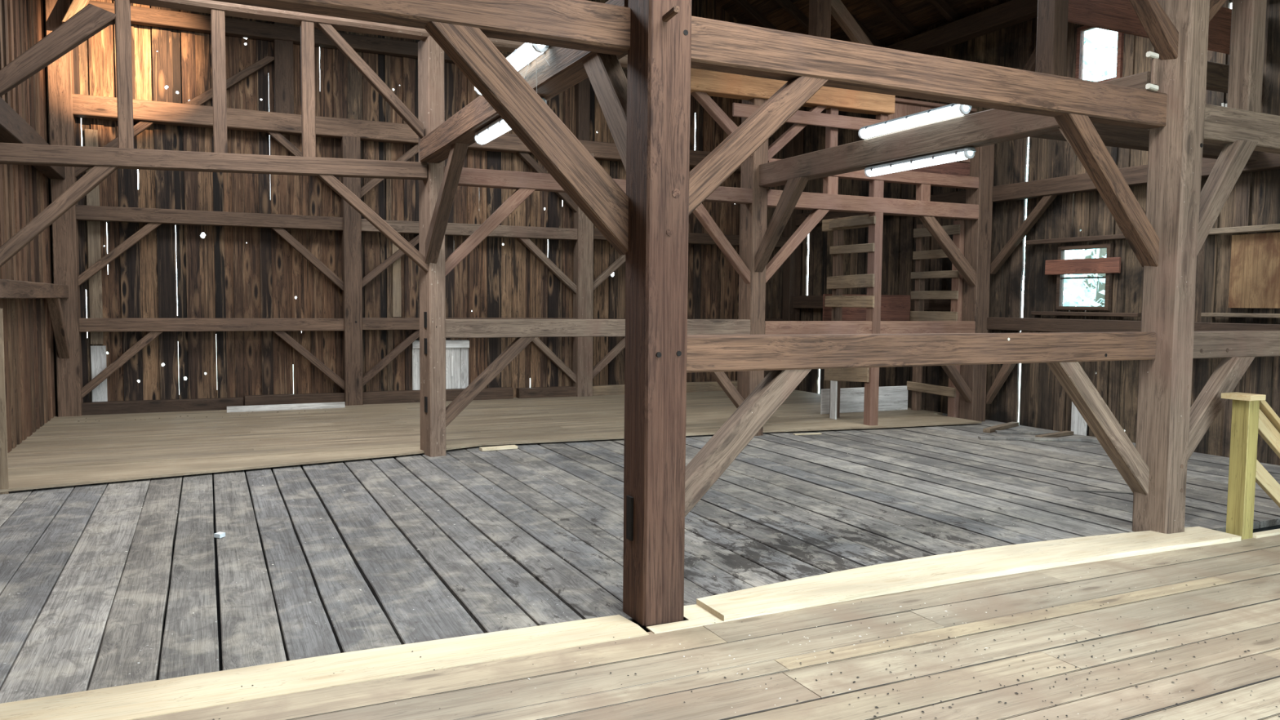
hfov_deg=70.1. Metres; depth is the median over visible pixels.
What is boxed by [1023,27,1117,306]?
tree
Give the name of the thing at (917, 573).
board
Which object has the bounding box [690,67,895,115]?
tie beam
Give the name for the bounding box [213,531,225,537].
chip
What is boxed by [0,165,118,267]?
brace
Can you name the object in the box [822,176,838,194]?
stud
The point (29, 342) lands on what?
wall
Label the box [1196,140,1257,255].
brace
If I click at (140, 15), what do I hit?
horizontal beam
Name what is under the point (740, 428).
brace
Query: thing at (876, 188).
stud
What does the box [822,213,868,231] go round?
bar
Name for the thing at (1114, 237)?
strip
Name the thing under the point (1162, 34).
brace
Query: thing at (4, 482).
post
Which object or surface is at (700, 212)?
brace
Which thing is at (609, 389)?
sill
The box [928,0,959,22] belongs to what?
rafter
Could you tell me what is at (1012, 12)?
wall plate
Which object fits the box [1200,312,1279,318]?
ledge
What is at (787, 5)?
rafter
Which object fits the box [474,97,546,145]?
lamp
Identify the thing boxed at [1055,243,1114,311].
window
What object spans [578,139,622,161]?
wall plate
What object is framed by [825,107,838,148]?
stud
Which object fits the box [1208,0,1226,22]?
brace
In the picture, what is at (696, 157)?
wall plate
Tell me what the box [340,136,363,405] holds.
post
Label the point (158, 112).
wall plate
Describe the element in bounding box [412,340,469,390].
door
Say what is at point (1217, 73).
beam
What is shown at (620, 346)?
brace
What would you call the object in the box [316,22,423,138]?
brace
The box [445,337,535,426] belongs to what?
brace
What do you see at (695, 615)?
board
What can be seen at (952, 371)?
brace
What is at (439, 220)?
brace
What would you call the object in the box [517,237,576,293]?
brace
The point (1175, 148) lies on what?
post
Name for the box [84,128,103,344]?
board
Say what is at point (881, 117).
stud
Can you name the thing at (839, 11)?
brace
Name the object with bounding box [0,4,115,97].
brace
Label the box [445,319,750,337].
horizontal beam
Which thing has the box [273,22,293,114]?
stud
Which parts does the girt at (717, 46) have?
ceramic knob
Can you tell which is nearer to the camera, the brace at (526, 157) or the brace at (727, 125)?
the brace at (727, 125)
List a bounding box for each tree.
[1022,34,1117,306]
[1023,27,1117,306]
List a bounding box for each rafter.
[774,0,808,31]
[850,13,882,47]
[872,0,920,37]
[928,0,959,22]
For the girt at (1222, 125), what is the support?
attached to the post at (1175, 148)
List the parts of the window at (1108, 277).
frame, frame, frame, frame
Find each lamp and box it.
[474,42,549,96]
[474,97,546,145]
[857,103,972,139]
[864,146,976,177]
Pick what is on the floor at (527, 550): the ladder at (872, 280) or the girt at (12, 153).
the ladder at (872, 280)
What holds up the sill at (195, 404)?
attached to the wall at (220, 275)
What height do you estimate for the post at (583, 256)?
4.000 m
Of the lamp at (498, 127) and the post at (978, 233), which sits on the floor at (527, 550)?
the post at (978, 233)
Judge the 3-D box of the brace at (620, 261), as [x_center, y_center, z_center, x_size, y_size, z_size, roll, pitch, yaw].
[-0.356,-1.561,15.244,1.010,0.860,0.113,-1,4,-25]
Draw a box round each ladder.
[824,212,883,425]
[906,220,964,417]
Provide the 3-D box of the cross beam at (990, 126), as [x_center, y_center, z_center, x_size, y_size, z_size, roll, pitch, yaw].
[2.560,-2.038,8.627,0.203,0.258,4.940,-1,4,-25]
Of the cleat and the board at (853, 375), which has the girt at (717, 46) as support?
the cleat
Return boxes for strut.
[808,0,831,38]
[1035,0,1068,76]
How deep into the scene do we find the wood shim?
11.14 m
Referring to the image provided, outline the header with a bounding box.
[1031,123,1257,161]
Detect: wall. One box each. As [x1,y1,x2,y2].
[0,0,57,453]
[44,0,786,414]
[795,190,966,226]
[798,0,1279,465]
[888,102,972,176]
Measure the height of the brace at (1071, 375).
0.970 m
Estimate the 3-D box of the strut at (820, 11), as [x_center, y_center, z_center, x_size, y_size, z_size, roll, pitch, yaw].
[2.200,-4.859,11.071,0.213,3.060,0.183,-1,4,-25]
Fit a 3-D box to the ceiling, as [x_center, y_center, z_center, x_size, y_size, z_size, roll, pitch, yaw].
[1.295,-6.193,6.410,12.674,3.891,18.000,-1,4,-25]
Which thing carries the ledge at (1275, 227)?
attached to the wall at (1254, 199)
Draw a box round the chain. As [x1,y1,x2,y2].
[524,46,548,92]
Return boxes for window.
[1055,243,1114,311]
[1075,25,1124,82]
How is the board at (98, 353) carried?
attached to the wall at (220, 275)
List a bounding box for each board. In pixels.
[0,614,648,719]
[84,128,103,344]
[90,345,107,401]
[226,401,345,412]
[391,233,401,316]
[646,604,724,633]
[696,526,1241,622]
[732,102,893,133]
[820,385,907,413]
[822,293,911,320]
[824,367,869,382]
[829,380,837,419]
[977,435,1098,441]
[982,422,1018,432]
[995,430,1056,434]
[1035,431,1073,437]
[1044,257,1120,275]
[1067,0,1231,54]
[1067,487,1133,493]
[1071,401,1087,435]
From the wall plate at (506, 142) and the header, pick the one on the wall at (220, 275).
the wall plate at (506, 142)
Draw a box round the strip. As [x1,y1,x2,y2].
[1025,234,1125,245]
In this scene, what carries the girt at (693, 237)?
attached to the post at (583, 256)
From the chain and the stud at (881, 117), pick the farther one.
the stud at (881, 117)
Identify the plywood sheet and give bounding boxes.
[1228,231,1279,308]
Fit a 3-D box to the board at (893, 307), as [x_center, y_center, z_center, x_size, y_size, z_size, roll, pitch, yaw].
[3.280,-0.751,13.135,1.560,0.382,0.032,-1,4,-25]
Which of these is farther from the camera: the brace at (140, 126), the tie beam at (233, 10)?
the brace at (140, 126)
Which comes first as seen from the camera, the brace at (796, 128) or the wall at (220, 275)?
the brace at (796, 128)
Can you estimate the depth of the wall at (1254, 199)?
11.88 m
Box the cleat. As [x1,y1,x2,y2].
[1146,51,1159,84]
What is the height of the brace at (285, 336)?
0.890 m
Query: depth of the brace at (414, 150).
13.46 m
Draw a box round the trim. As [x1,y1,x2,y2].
[1252,528,1279,537]
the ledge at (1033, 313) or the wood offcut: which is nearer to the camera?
the wood offcut
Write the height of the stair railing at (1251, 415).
1.385 m
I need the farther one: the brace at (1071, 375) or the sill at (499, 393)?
the sill at (499, 393)
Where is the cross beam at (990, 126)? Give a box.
[758,71,1151,187]
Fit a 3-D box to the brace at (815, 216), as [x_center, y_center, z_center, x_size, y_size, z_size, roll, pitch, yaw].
[1.912,-1.392,11.186,0.940,0.940,0.111,-1,4,-25]
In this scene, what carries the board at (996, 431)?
on the floor at (527, 550)
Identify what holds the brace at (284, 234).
attached to the post at (350, 146)
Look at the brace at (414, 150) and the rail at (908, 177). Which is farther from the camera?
the brace at (414, 150)
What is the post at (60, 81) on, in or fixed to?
on the floor at (527, 550)
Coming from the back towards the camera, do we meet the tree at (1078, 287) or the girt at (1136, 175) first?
the tree at (1078, 287)
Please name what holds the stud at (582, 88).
on the wall plate at (606, 151)
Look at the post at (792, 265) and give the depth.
16.62 m
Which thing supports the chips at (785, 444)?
on the floor at (527, 550)
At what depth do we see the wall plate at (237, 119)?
12.68 m
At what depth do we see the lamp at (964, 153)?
8.45 m
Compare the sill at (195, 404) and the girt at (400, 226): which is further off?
the girt at (400, 226)
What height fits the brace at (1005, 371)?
1.030 m
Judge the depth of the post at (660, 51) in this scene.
4.47 m
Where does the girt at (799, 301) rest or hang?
attached to the post at (792, 265)
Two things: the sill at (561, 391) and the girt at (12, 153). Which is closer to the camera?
the girt at (12, 153)
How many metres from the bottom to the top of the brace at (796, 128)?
0.740 m
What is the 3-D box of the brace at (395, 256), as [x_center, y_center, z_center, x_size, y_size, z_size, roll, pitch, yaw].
[-3.662,-1.488,13.675,1.030,0.850,0.112,-1,4,-25]
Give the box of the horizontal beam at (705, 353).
[686,331,1156,372]
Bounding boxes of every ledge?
[894,97,977,112]
[1031,311,1141,317]
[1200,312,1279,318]
[1208,223,1279,235]
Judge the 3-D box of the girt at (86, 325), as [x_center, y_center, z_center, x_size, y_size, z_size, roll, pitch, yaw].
[-5.859,-0.490,12.690,3.320,0.183,0.161,-1,4,-25]
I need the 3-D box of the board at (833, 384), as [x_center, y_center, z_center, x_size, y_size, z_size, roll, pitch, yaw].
[2.630,0.548,12.381,0.031,0.530,0.130,-1,4,-25]
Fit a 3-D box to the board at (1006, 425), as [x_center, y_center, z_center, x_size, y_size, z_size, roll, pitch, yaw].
[4.694,0.871,11.838,0.090,0.046,0.969,4,5,43]
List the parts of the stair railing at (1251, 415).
newel post, rail, rail, handrail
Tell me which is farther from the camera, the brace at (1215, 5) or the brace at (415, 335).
the brace at (415, 335)
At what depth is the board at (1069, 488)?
7.90 m
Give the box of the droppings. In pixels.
[212,548,1279,719]
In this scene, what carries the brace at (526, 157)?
attached to the post at (583, 256)
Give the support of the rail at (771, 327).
attached to the post at (753, 215)
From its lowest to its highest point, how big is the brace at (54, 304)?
0.780 m
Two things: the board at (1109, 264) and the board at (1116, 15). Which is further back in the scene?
the board at (1109, 264)
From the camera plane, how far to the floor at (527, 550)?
5.48 m
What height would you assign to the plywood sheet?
0.770 m
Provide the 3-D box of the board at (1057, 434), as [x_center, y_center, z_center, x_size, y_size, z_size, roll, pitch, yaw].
[5.080,0.919,11.165,0.736,0.041,0.090,-2,5,-37]
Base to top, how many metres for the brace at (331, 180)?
0.920 m
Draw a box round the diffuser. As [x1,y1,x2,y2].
[475,120,511,144]
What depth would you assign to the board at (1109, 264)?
11.26 m
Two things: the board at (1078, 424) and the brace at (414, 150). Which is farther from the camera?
the brace at (414, 150)
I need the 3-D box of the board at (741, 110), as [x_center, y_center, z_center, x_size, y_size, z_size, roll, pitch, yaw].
[2.148,-2.929,11.089,2.360,0.156,0.033,-1,4,-25]
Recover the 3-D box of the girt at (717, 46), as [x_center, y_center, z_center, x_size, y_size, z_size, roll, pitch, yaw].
[1.858,-1.699,5.475,3.795,0.267,0.172,-1,4,-25]
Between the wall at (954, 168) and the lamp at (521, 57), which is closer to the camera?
the lamp at (521, 57)
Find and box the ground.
[106,337,1124,430]
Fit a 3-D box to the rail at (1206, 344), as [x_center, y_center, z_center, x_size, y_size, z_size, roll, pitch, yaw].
[5.407,-0.139,7.284,3.680,0.195,0.158,-1,4,-25]
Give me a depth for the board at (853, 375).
12.07 m
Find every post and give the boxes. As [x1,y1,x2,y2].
[0,308,8,493]
[44,0,83,417]
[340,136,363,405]
[417,35,446,457]
[573,153,594,396]
[622,0,691,626]
[737,97,768,435]
[782,106,804,390]
[959,144,994,421]
[1132,0,1209,533]
[1226,0,1266,112]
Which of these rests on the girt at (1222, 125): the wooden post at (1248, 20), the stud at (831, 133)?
the wooden post at (1248, 20)
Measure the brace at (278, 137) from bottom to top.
0.870 m
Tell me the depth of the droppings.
3.92 m
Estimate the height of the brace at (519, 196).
0.960 m
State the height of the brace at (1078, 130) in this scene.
0.960 m
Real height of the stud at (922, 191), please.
0.235 m
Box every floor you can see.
[0,390,1279,719]
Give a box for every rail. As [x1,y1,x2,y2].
[764,320,975,334]
[768,158,978,189]
[1192,330,1279,358]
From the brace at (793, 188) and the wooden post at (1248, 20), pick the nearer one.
the wooden post at (1248, 20)
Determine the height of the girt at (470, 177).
0.172 m
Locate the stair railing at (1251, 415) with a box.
[1221,391,1279,539]
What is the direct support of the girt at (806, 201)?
attached to the post at (753, 215)
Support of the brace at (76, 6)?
attached to the ceiling
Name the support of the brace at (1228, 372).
attached to the post at (1175, 148)
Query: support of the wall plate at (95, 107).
on the wall at (220, 275)
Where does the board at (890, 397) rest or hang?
on the floor at (527, 550)
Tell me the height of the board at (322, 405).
0.090 m
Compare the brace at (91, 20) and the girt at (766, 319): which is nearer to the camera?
the brace at (91, 20)
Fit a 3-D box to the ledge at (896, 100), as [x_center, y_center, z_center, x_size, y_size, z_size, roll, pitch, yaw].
[3.856,-3.382,12.077,1.550,0.048,0.072,-1,4,-25]
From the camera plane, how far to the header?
8.46 m
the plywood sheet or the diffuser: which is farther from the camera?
the plywood sheet
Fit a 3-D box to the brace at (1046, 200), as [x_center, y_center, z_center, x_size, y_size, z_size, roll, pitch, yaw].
[5.062,-1.637,12.048,0.102,0.980,0.970,-1,4,-25]
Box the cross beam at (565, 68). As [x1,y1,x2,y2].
[419,0,628,163]
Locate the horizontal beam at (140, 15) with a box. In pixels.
[70,0,627,78]
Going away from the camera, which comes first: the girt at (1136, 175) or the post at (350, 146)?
the girt at (1136, 175)
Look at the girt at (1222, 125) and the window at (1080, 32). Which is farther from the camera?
the window at (1080, 32)
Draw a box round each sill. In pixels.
[81,396,243,415]
[244,392,344,405]
[363,386,513,404]
[516,386,576,398]
[592,380,737,395]
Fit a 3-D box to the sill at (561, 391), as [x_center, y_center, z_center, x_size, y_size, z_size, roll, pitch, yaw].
[-1.524,0.536,14.857,0.970,0.181,0.160,-1,4,-25]
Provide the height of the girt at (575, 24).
0.208 m
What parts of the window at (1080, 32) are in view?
frame, frame, frame, frame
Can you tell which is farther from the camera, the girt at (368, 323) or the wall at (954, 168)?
the girt at (368, 323)
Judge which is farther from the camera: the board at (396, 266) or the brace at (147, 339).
the board at (396, 266)
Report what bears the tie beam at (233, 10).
on the post at (431, 79)
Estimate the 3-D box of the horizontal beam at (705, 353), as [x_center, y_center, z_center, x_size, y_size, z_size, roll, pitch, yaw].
[1.837,-0.067,5.589,3.795,0.193,0.159,-1,4,-25]
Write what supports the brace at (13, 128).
attached to the post
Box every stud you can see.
[114,0,133,148]
[210,8,227,153]
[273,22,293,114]
[300,20,315,157]
[575,0,591,141]
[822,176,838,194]
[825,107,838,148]
[868,179,884,197]
[875,114,888,137]
[915,183,930,201]
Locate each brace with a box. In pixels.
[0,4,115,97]
[0,97,65,179]
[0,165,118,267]
[46,297,69,358]
[61,0,89,22]
[75,120,155,177]
[78,222,162,285]
[81,331,163,398]
[184,56,274,105]
[266,131,341,197]
[271,227,343,291]
[273,331,344,390]
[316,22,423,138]
[316,174,427,271]
[360,143,418,197]
[361,234,418,288]
[362,329,419,386]
[424,21,628,255]
[425,142,468,263]
[444,188,535,275]
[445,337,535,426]
[515,151,577,212]
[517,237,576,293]
[531,337,576,382]
[582,53,626,170]
[592,337,625,378]
[593,254,625,289]
[684,368,811,516]
[688,75,828,214]
[690,91,752,156]
[692,203,750,284]
[710,371,744,408]
[754,177,808,272]
[765,208,829,282]
[768,106,826,160]
[831,0,873,45]
[917,215,975,286]
[941,364,972,403]
[986,330,1035,404]
[990,195,1057,274]
[1022,45,1036,71]
[1045,361,1149,495]
[1053,113,1159,266]
[1057,127,1146,213]
[1128,0,1178,60]
[1187,356,1255,460]
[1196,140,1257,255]
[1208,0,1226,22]
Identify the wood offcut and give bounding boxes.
[479,444,517,451]
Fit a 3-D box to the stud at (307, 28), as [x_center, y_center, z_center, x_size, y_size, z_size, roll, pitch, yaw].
[-3.165,-2.571,8.694,0.118,1.270,0.122,-1,4,-25]
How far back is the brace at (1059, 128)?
7.00 m
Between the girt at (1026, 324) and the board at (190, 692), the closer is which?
the board at (190, 692)
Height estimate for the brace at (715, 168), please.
0.890 m
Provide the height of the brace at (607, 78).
0.855 m
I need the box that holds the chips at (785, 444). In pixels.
[75,444,1194,712]
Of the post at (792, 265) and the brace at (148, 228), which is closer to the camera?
the brace at (148, 228)
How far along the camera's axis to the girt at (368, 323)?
13.67 m
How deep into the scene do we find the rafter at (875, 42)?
14.50 m
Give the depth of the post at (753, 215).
10.90 m
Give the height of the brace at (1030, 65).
1.000 m
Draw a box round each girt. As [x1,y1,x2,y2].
[0,142,426,180]
[0,279,68,298]
[75,204,342,231]
[79,318,344,332]
[211,0,631,55]
[360,218,577,240]
[362,317,577,329]
[444,166,752,204]
[593,228,789,247]
[593,318,787,320]
[690,16,1167,129]
[767,189,978,220]
[792,294,951,311]
[986,317,1279,332]
[991,151,1279,202]
[1203,103,1279,154]
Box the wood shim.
[792,432,822,435]
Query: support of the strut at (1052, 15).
on the header
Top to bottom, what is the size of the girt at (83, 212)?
0.194 m
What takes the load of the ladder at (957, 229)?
on the floor at (527, 550)
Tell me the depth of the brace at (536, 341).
14.81 m
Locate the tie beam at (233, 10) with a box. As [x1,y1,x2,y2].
[111,0,627,67]
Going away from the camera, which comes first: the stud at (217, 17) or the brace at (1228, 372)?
the brace at (1228, 372)
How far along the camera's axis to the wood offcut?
9.80 m
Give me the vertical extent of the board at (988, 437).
0.026 m
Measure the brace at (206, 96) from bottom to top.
0.780 m
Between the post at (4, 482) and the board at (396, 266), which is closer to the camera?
the post at (4, 482)
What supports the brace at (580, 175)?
attached to the post at (660, 51)
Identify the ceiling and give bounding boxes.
[714,0,992,44]
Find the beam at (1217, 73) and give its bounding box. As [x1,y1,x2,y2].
[1205,61,1229,93]
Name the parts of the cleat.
ceramic knob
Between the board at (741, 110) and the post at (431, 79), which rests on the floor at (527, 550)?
the post at (431, 79)
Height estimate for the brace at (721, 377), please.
0.990 m
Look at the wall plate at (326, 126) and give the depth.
13.26 m
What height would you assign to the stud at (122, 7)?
1.315 m
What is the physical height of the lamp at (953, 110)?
0.114 m
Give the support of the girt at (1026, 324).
attached to the post at (978, 233)
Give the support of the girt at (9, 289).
attached to the post
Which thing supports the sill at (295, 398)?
attached to the wall at (220, 275)
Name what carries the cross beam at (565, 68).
attached to the post at (431, 79)
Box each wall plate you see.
[72,93,117,120]
[133,98,213,128]
[226,107,302,135]
[315,115,418,145]
[467,133,533,154]
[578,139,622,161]
[689,150,711,168]
[884,0,1037,54]
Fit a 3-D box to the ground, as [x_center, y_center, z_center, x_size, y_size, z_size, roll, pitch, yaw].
[-0.030,3.094,0.196,160.000,0.001,160.000,-1,4,-25]
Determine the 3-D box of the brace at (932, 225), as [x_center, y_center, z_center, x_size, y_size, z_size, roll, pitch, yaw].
[4.112,-1.452,12.229,0.970,0.910,0.111,-1,4,-25]
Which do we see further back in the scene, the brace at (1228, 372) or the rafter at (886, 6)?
the rafter at (886, 6)

